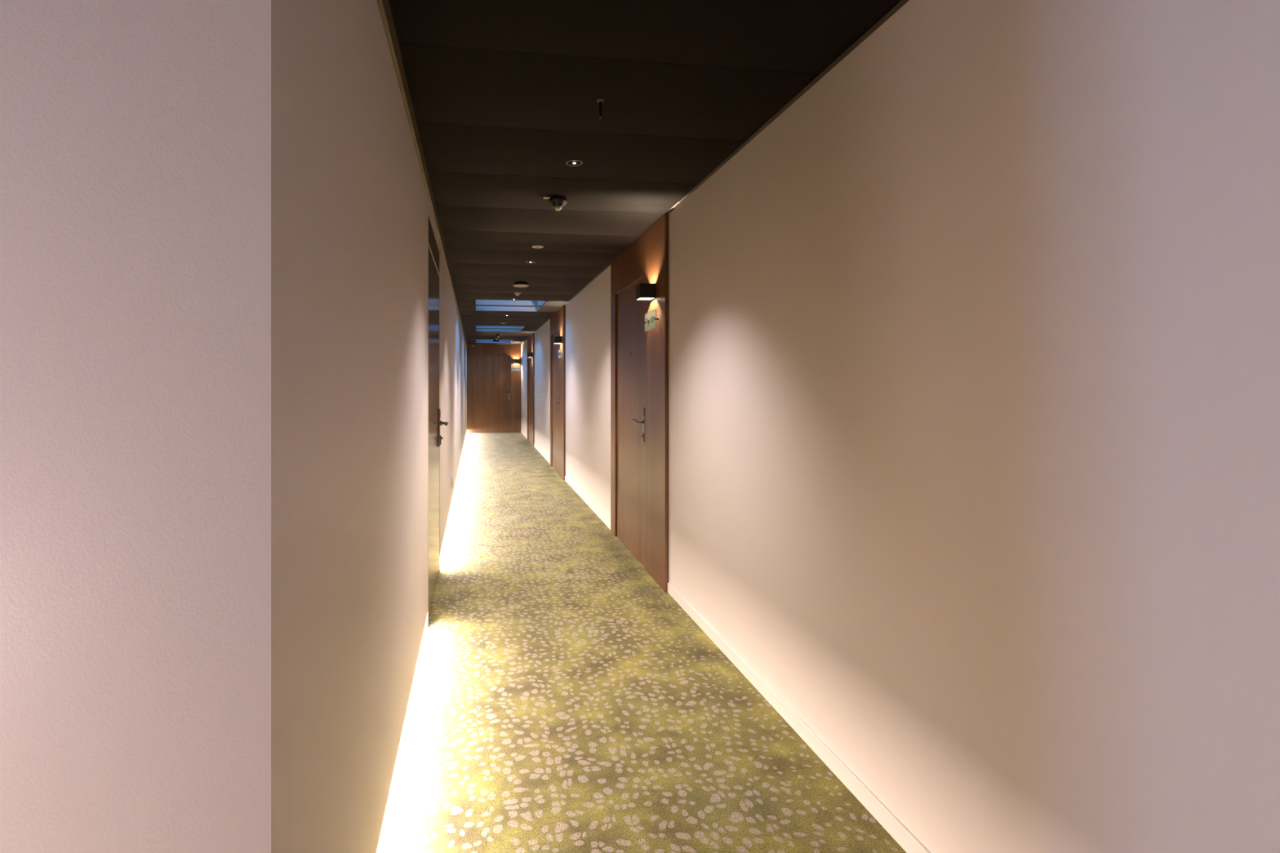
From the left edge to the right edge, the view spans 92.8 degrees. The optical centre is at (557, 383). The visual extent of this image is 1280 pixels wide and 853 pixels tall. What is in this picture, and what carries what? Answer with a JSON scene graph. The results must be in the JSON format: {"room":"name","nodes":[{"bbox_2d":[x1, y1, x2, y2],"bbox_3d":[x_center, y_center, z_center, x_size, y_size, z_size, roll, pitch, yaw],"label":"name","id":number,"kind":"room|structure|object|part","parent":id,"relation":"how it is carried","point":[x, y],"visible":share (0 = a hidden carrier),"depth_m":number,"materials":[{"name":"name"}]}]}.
{"room":"hotel corridor","nodes":[
{"label":"hotel corridor","id":0,"kind":"room"},
{"bbox_2d":[0,0,289,852],"bbox_3d":[-1.585,-0.077,0.665,2.435,2.659,0.080,0,0,-8],"label":"wall","id":1,"kind":"structure","parent":0,"point":[144,144],"depth_m":0.77,"materials":[{"name":"beige paint"}]},
{"bbox_2d":[289,0,466,852],"bbox_3d":[-1.448,0.112,8.765,0.020,2.281,15.941,0,0,-8],"label":"wall","id":2,"kind":"structure","parent":0,"point":[358,197],"depth_m":1.34,"materials":[{"name":"beige paint"}]},
{"bbox_2d":[377,0,466,345],"bbox_3d":[-1.438,-1.085,8.766,0.024,0.104,15.941,0,0,-8],"label":"trim","id":3,"kind":"structure","parent":2,"relation":"attached to","point":[384,6],"depth_m":2.34,"materials":[{"name":"brown metal"}]},
{"bbox_2d":[376,432,906,852],"bbox_3d":[-1.577,1.410,6.725,4.055,0.120,20.150,0,0,-8],"label":"floor","id":4,"kind":"structure","parent":0,"point":[562,700],"depth_m":2.44,"materials":[{"name":"green carpet"}]},
{"bbox_2d":[388,0,899,344],"bbox_3d":[-1.625,-1.188,6.629,4.175,0.178,20.328,0,0,-8],"label":"ceiling","id":5,"kind":"structure","parent":0,"point":[504,94],"depth_m":2.41,"materials":[{"name":"black paint"}]},
{"bbox_3d":[-1.232,-1.110,8.229,0.240,0.022,0.597,0,0,-8],"label":"panel","id":6,"kind":"part","parent":5,"relation":"part of","materials":[{"name":"metal"}]},
{"bbox_3d":[-1.312,-1.110,8.824,0.240,0.022,0.597,0,0,-8],"label":"panel","id":7,"kind":"part","parent":5,"relation":"part of","materials":[{"name":"metal"}]},
{"bbox_3d":[-1.789,-1.110,12.392,0.240,0.022,0.597,0,0,-8],"label":"panel","id":8,"kind":"part","parent":5,"relation":"part of","materials":[{"name":"metal"}]},
{"bbox_3d":[-1.709,-1.110,11.798,0.240,0.022,0.597,0,0,-8],"label":"panel","id":9,"kind":"part","parent":5,"relation":"part of","materials":[{"name":"metal"}]},
{"bbox_3d":[-1.726,-1.110,16.550,1.465,0.022,0.423,0,0,-8],"label":"panel","id":10,"kind":"part","parent":5,"relation":"part of","materials":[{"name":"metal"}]},
{"bbox_2d":[475,339,513,342],"bbox_3d":[-1.643,-1.256,15.741,0.961,0.302,1.224,0,0,-8],"label":"window","id":11,"kind":"structure","parent":5,"relation":"attached to","point":[477,340],"depth_m":16.31,"materials":[{"name":"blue glass"}]},
{"bbox_3d":[-1.499,-1.110,14.852,1.465,0.022,0.597,0,0,-8],"label":"panel","id":12,"kind":"part","parent":5,"relation":"part of","materials":[{"name":"metal"}]},
{"bbox_3d":[-1.420,-1.110,14.258,1.465,0.022,0.597,0,0,-8],"label":"panel","id":13,"kind":"part","parent":5,"relation":"part of","materials":[{"name":"metal"}]},
{"bbox_3d":[-1.340,-1.110,13.663,1.465,0.022,0.597,0,0,-8],"label":"panel","id":14,"kind":"part","parent":5,"relation":"part of","materials":[{"name":"metal"}]},
{"bbox_3d":[-1.261,-1.110,13.068,1.465,0.022,0.597,0,0,-8],"label":"panel","id":15,"kind":"part","parent":5,"relation":"part of","materials":[{"name":"metal"}]},
{"bbox_2d":[475,325,524,331],"bbox_3d":[-1.166,-1.256,12.173,0.961,0.302,1.224,0,0,-8],"label":"window","id":16,"kind":"structure","parent":5,"relation":"attached to","point":[478,328],"depth_m":12.75,"materials":[{"name":"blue glass"}]},
{"bbox_3d":[-1.022,-1.110,11.284,1.465,0.022,0.597,0,0,-8],"label":"panel","id":17,"kind":"part","parent":5,"relation":"part of","materials":[{"name":"metal"}]},
{"bbox_3d":[-0.943,-1.110,10.689,1.465,0.022,0.597,0,0,-8],"label":"panel","id":18,"kind":"part","parent":5,"relation":"part of","materials":[{"name":"metal"}]},
{"bbox_3d":[-0.863,-1.110,10.095,1.465,0.022,0.597,0,0,-8],"label":"panel","id":19,"kind":"part","parent":5,"relation":"part of","materials":[{"name":"metal"}]},
{"bbox_3d":[-0.784,-1.110,9.500,1.465,0.022,0.597,0,0,-8],"label":"panel","id":20,"kind":"part","parent":5,"relation":"part of","materials":[{"name":"metal"}]},
{"bbox_2d":[475,299,546,311],"bbox_3d":[-0.689,-1.256,8.604,0.961,0.302,1.224,0,0,-8],"label":"window","id":21,"kind":"structure","parent":5,"relation":"attached to","point":[481,304],"depth_m":9.18,"materials":[{"name":"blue glass"}]},
{"bbox_3d":[-0.546,-1.110,7.716,1.465,0.022,0.597,0,0,-8],"label":"panel","id":22,"kind":"part","parent":5,"relation":"part of","materials":[{"name":"metal"}]},
{"bbox_3d":[-0.996,-1.110,15.525,0.288,0.022,0.597,0,0,-8],"label":"panel","id":23,"kind":"part","parent":5,"relation":"part of","materials":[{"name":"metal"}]},
{"bbox_3d":[-0.466,-1.110,7.121,1.465,0.022,0.597,0,0,-8],"label":"panel","id":24,"kind":"part","parent":5,"relation":"part of","materials":[{"name":"metal"}]},
{"bbox_2d":[513,281,528,287],"bbox_3d":[-0.393,-1.081,6.566,0.171,0.052,0.171,0,0,-8],"label":"ceiling fixture","id":25,"kind":"object","parent":5,"relation":"attached to","point":[518,284],"visible":0.98,"depth_m":6.51,"materials":[{"name":"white plastic"}]},
{"bbox_3d":[-0.387,-1.110,6.526,1.465,0.022,0.597,0,0,-8],"label":"panel","id":26,"kind":"part","parent":5,"relation":"part of","materials":[{"name":"metal"}]},
{"bbox_3d":[-0.307,-1.110,5.932,1.465,0.022,0.597,0,0,-8],"label":"panel","id":27,"kind":"part","parent":5,"relation":"part of","materials":[{"name":"metal"}]},
{"bbox_3d":[-0.598,-1.110,12.551,0.288,0.022,0.597,0,0,-8],"label":"panel","id":28,"kind":"part","parent":5,"relation":"part of","materials":[{"name":"metal"}]},
{"bbox_3d":[-0.519,-1.110,11.957,0.288,0.022,0.597,0,0,-8],"label":"panel","id":29,"kind":"part","parent":5,"relation":"part of","materials":[{"name":"metal"}]},
{"bbox_3d":[-0.228,-1.110,5.337,1.465,0.022,0.597,0,0,-8],"label":"panel","id":30,"kind":"part","parent":5,"relation":"part of","materials":[{"name":"metal"}]},
{"bbox_2d":[531,245,543,248],"bbox_3d":[-0.158,-1.097,4.842,0.094,0.020,0.094,0,0,-8],"label":"ceiling disc","id":31,"kind":"object","parent":5,"relation":"attached to","point":[533,246],"visible":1,"depth_m":4.83,"materials":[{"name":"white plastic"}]},
{"bbox_3d":[-0.148,-1.110,4.742,1.465,0.022,0.597,0,0,-8],"label":"panel","id":32,"kind":"part","parent":5,"relation":"part of","materials":[{"name":"metal"}]},
{"bbox_3d":[-0.121,-1.110,8.983,0.288,0.022,0.597,0,0,-8],"label":"panel","id":33,"kind":"part","parent":5,"relation":"part of","materials":[{"name":"metal"}]},
{"bbox_3d":[-0.069,-1.110,4.147,1.465,0.022,0.597,0,0,-8],"label":"panel","id":34,"kind":"part","parent":5,"relation":"part of","materials":[{"name":"metal"}]},
{"bbox_3d":[-0.042,-1.110,8.388,0.288,0.022,0.597,0,0,-8],"label":"panel","id":35,"kind":"part","parent":5,"relation":"part of","materials":[{"name":"metal"}]},
{"bbox_2d":[542,195,567,210],"bbox_3d":[-0.013,-1.067,3.575,0.147,0.081,0.112,0,0,-8],"label":"smoke detector","id":36,"kind":"object","parent":5,"relation":"attached to","point":[557,202],"visible":1,"depth_m":3.55,"materials":[{"name":"black plastic"}]},
{"bbox_3d":[0.011,-1.110,3.553,1.465,0.022,0.597,0,0,-8],"label":"panel","id":37,"kind":"part","parent":5,"relation":"part of","materials":[{"name":"metal"}]},
{"bbox_2d":[565,160,582,166],"bbox_3d":[0.085,-1.098,3.005,0.084,0.008,0.084,0,0,-8],"label":"recessed light","id":38,"kind":"object","parent":5,"relation":"in","point":[566,163],"visible":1,"depth_m":3.00,"materials":[{"name":"white"}]},
{"bbox_3d":[0.090,-1.110,2.958,1.465,0.022,0.597,0,0,-8],"label":"panel","id":39,"kind":"part","parent":5,"relation":"part of","materials":[{"name":"metal"}]},
{"bbox_2d":[596,98,604,119],"bbox_3d":[0.167,-1.069,2.343,0.033,0.083,0.033,0,0,-8],"label":"sprinkler","id":40,"kind":"object","parent":5,"relation":"attached to","point":[600,101],"visible":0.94,"depth_m":2.34,"materials":[{"name":"black metal"}]},
{"bbox_3d":[0.167,-1.066,2.343,0.011,0.058,0.011,0,0,-8],"label":"stem","id":41,"kind":"part","parent":40,"relation":"part of","materials":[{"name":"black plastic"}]},
{"bbox_3d":[0.170,-1.110,2.363,1.465,0.022,0.597,0,0,-8],"label":"panel","id":42,"kind":"part","parent":5,"relation":"part of","materials":[{"name":"metal"}]},
{"bbox_3d":[0.249,-1.110,1.768,1.465,0.022,0.597,0,0,-8],"label":"panel","id":43,"kind":"part","parent":5,"relation":"part of","materials":[{"name":"metal"}]},
{"bbox_2d":[521,0,1279,852],"bbox_3d":[0.373,-0.029,6.986,0.120,2.757,20.150,0,0,-8],"label":"wall","id":44,"kind":"structure","parent":0,"point":[974,344],"depth_m":1.43,"materials":[{"name":"beige paint"}]},
{"bbox_2d":[527,333,534,446],"bbox_3d":[-0.638,0.122,13.807,0.078,2.455,1.600,0,0,-8],"label":"door","id":45,"kind":"structure","parent":44,"relation":"in","point":[531,340],"depth_m":13.74,"materials":[{"name":"brown wood"}]},
{"bbox_2d":[527,352,532,357],"bbox_3d":[-0.606,-0.635,13.264,0.110,0.098,0.110,0,0,-8],"label":"wall sconce","id":46,"kind":"object","parent":45,"relation":"attached to","point":[529,354],"visible":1,"depth_m":13.21,"materials":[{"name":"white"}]},
{"bbox_2d":[533,444,550,463],"bbox_3d":[-0.300,1.318,11.537,0.009,0.064,2.986,0,0,-8],"label":"baseboard","id":47,"kind":"structure","parent":44,"relation":"attached to","point":[544,456],"depth_m":11.21,"materials":[{"name":"beige paint"}]},
{"bbox_2d":[550,305,565,479],"bbox_3d":[-0.030,0.122,9.258,0.078,2.455,1.600,0,0,-8],"label":"door","id":48,"kind":"structure","parent":44,"relation":"in","point":[557,321],"depth_m":9.10,"materials":[{"name":"brown wood"}]},
{"bbox_2d":[553,336,561,343],"bbox_3d":[0.002,-0.635,8.714,0.110,0.098,0.110,0,0,-8],"label":"wall sconce","id":49,"kind":"object","parent":48,"relation":"attached to","point":[557,340],"visible":1,"depth_m":8.66,"materials":[{"name":"black metal"}]},
{"bbox_2d":[558,349,562,358],"bbox_3d":[0.042,-0.438,8.724,0.028,0.123,0.275,0,0,-8],"label":"door sign","id":50,"kind":"object","parent":48,"relation":"attached to","point":[559,350],"visible":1,"depth_m":8.72,"materials":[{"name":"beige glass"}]},
{"bbox_2d":[564,475,610,529],"bbox_3d":[0.308,1.318,6.987,0.009,0.064,2.986,0,0,-8],"label":"baseboard","id":51,"kind":"structure","parent":44,"relation":"attached to","point":[599,514],"depth_m":6.58,"materials":[{"name":"beige paint"}]},
{"bbox_2d":[610,213,668,591],"bbox_3d":[0.577,0.122,4.708,0.078,2.455,1.600,0,0,-8],"label":"door","id":52,"kind":"structure","parent":44,"relation":"in","point":[639,357],"depth_m":4.51,"materials":[{"name":"brown wood"}]},
{"bbox_3d":[0.597,0.275,4.490,0.060,0.034,0.152,0,0,-8],"label":"lever","id":53,"kind":"part","parent":52,"relation":"part of","materials":[{"name":"metal"}]},
{"bbox_3d":[0.640,0.305,4.436,0.013,0.266,0.042,0,0,-8],"label":"handle plate","id":54,"kind":"part","parent":52,"relation":"part of","materials":[{"name":"metal"}]},
{"bbox_2d":[635,283,655,300],"bbox_3d":[0.610,-0.635,4.164,0.110,0.098,0.110,0,0,-8],"label":"wall sconce","id":55,"kind":"object","parent":52,"relation":"attached to","point":[644,291],"visible":1,"depth_m":4.11,"materials":[{"name":"black metal"}]},
{"bbox_2d":[644,309,658,331],"bbox_3d":[0.650,-0.438,4.175,0.028,0.123,0.275,0,0,-8],"label":"door sign","id":56,"kind":"object","parent":52,"relation":"attached to","point":[651,318],"visible":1,"depth_m":4.15,"materials":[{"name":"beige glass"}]},
{"bbox_3d":[0.642,-0.438,4.174,0.005,0.121,0.273,0,0,-8],"label":"glass plate","id":57,"kind":"part","parent":56,"relation":"part of","materials":[{"name":"white"}]},
{"bbox_2d":[671,201,681,208],"bbox_3d":[0.735,-1.104,3.730,0.024,0.002,0.132,0,0,-8],"label":"light","id":58,"kind":"object","parent":44,"relation":"attached to","point":[677,203],"visible":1,"depth_m":3.72,"materials":[{"name":"white paper"}]},
{"bbox_2d":[520,0,909,344],"bbox_3d":[0.309,-1.121,6.927,0.022,0.032,20.050,0,0,-8],"label":"trim","id":59,"kind":"structure","parent":44,"relation":"attached to","point":[900,3],"depth_m":2.32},
{"bbox_2d":[667,582,929,852],"bbox_3d":[1.181,1.318,0.455,0.009,0.064,6.986,0,0,-8],"label":"baseboard","id":60,"kind":"structure","parent":44,"relation":"attached to","point":[892,825],"depth_m":2.20,"materials":[{"name":"beige paint"}]},
{"bbox_3d":[-1.787,-0.028,16.811,1.800,2.757,0.100,0,0,-8],"label":"wall","id":61,"kind":"structure","parent":0,"visible":0},
{"bbox_2d":[466,343,521,432],"bbox_3d":[-1.746,0.122,16.727,1.498,2.455,0.078,0,0,-8],"label":"door","id":62,"kind":"structure","parent":61,"relation":"in","point":[494,390],"depth_m":16.76,"materials":[{"name":"brown wood"}]},
{"bbox_2d":[511,366,520,370],"bbox_3d":[-1.145,-0.427,16.808,0.237,0.123,0.028,0,0,-8],"label":"door sign","id":63,"kind":"object","parent":62,"relation":"attached to","point":[513,368],"visible":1,"depth_m":16.80,"materials":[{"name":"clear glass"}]},
{"bbox_3d":[-1.572,-0.028,8.799,0.105,2.757,16.041,0,0,-8],"label":"wall","id":64,"kind":"structure","parent":0,"visible":0},
{"bbox_2d":[424,212,448,628],"bbox_3d":[-0.776,0.200,3.860,0.124,2.301,1.045,0,0,-8],"label":"door","id":65,"kind":"structure","parent":64,"relation":"in","point":[434,438],"depth_m":3.73,"materials":[{"name":"beige laminate"}]},
{"bbox_3d":[-0.810,0.200,3.855,0.055,2.301,1.045,0,0,-8],"label":"frame","id":66,"kind":"part","parent":65,"relation":"part of","materials":[{"name":"brown wood"}]},
{"bbox_3d":[-0.805,-0.869,3.853,0.044,0.158,0.992,0,0,-8],"label":"transom panel","id":67,"kind":"part","parent":65,"relation":"part of","materials":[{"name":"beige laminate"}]},
{"bbox_3d":[-0.828,0.305,4.233,0.013,0.266,0.042,0,0,-8],"label":"handle plate","id":68,"kind":"part","parent":65,"relation":"part of","materials":[{"name":"metal"}]},
{"bbox_3d":[-0.786,0.275,4.179,0.060,0.034,0.152,0,0,-8],"label":"lever","id":69,"kind":"part","parent":65,"relation":"part of","materials":[{"name":"metal"}]}
]}

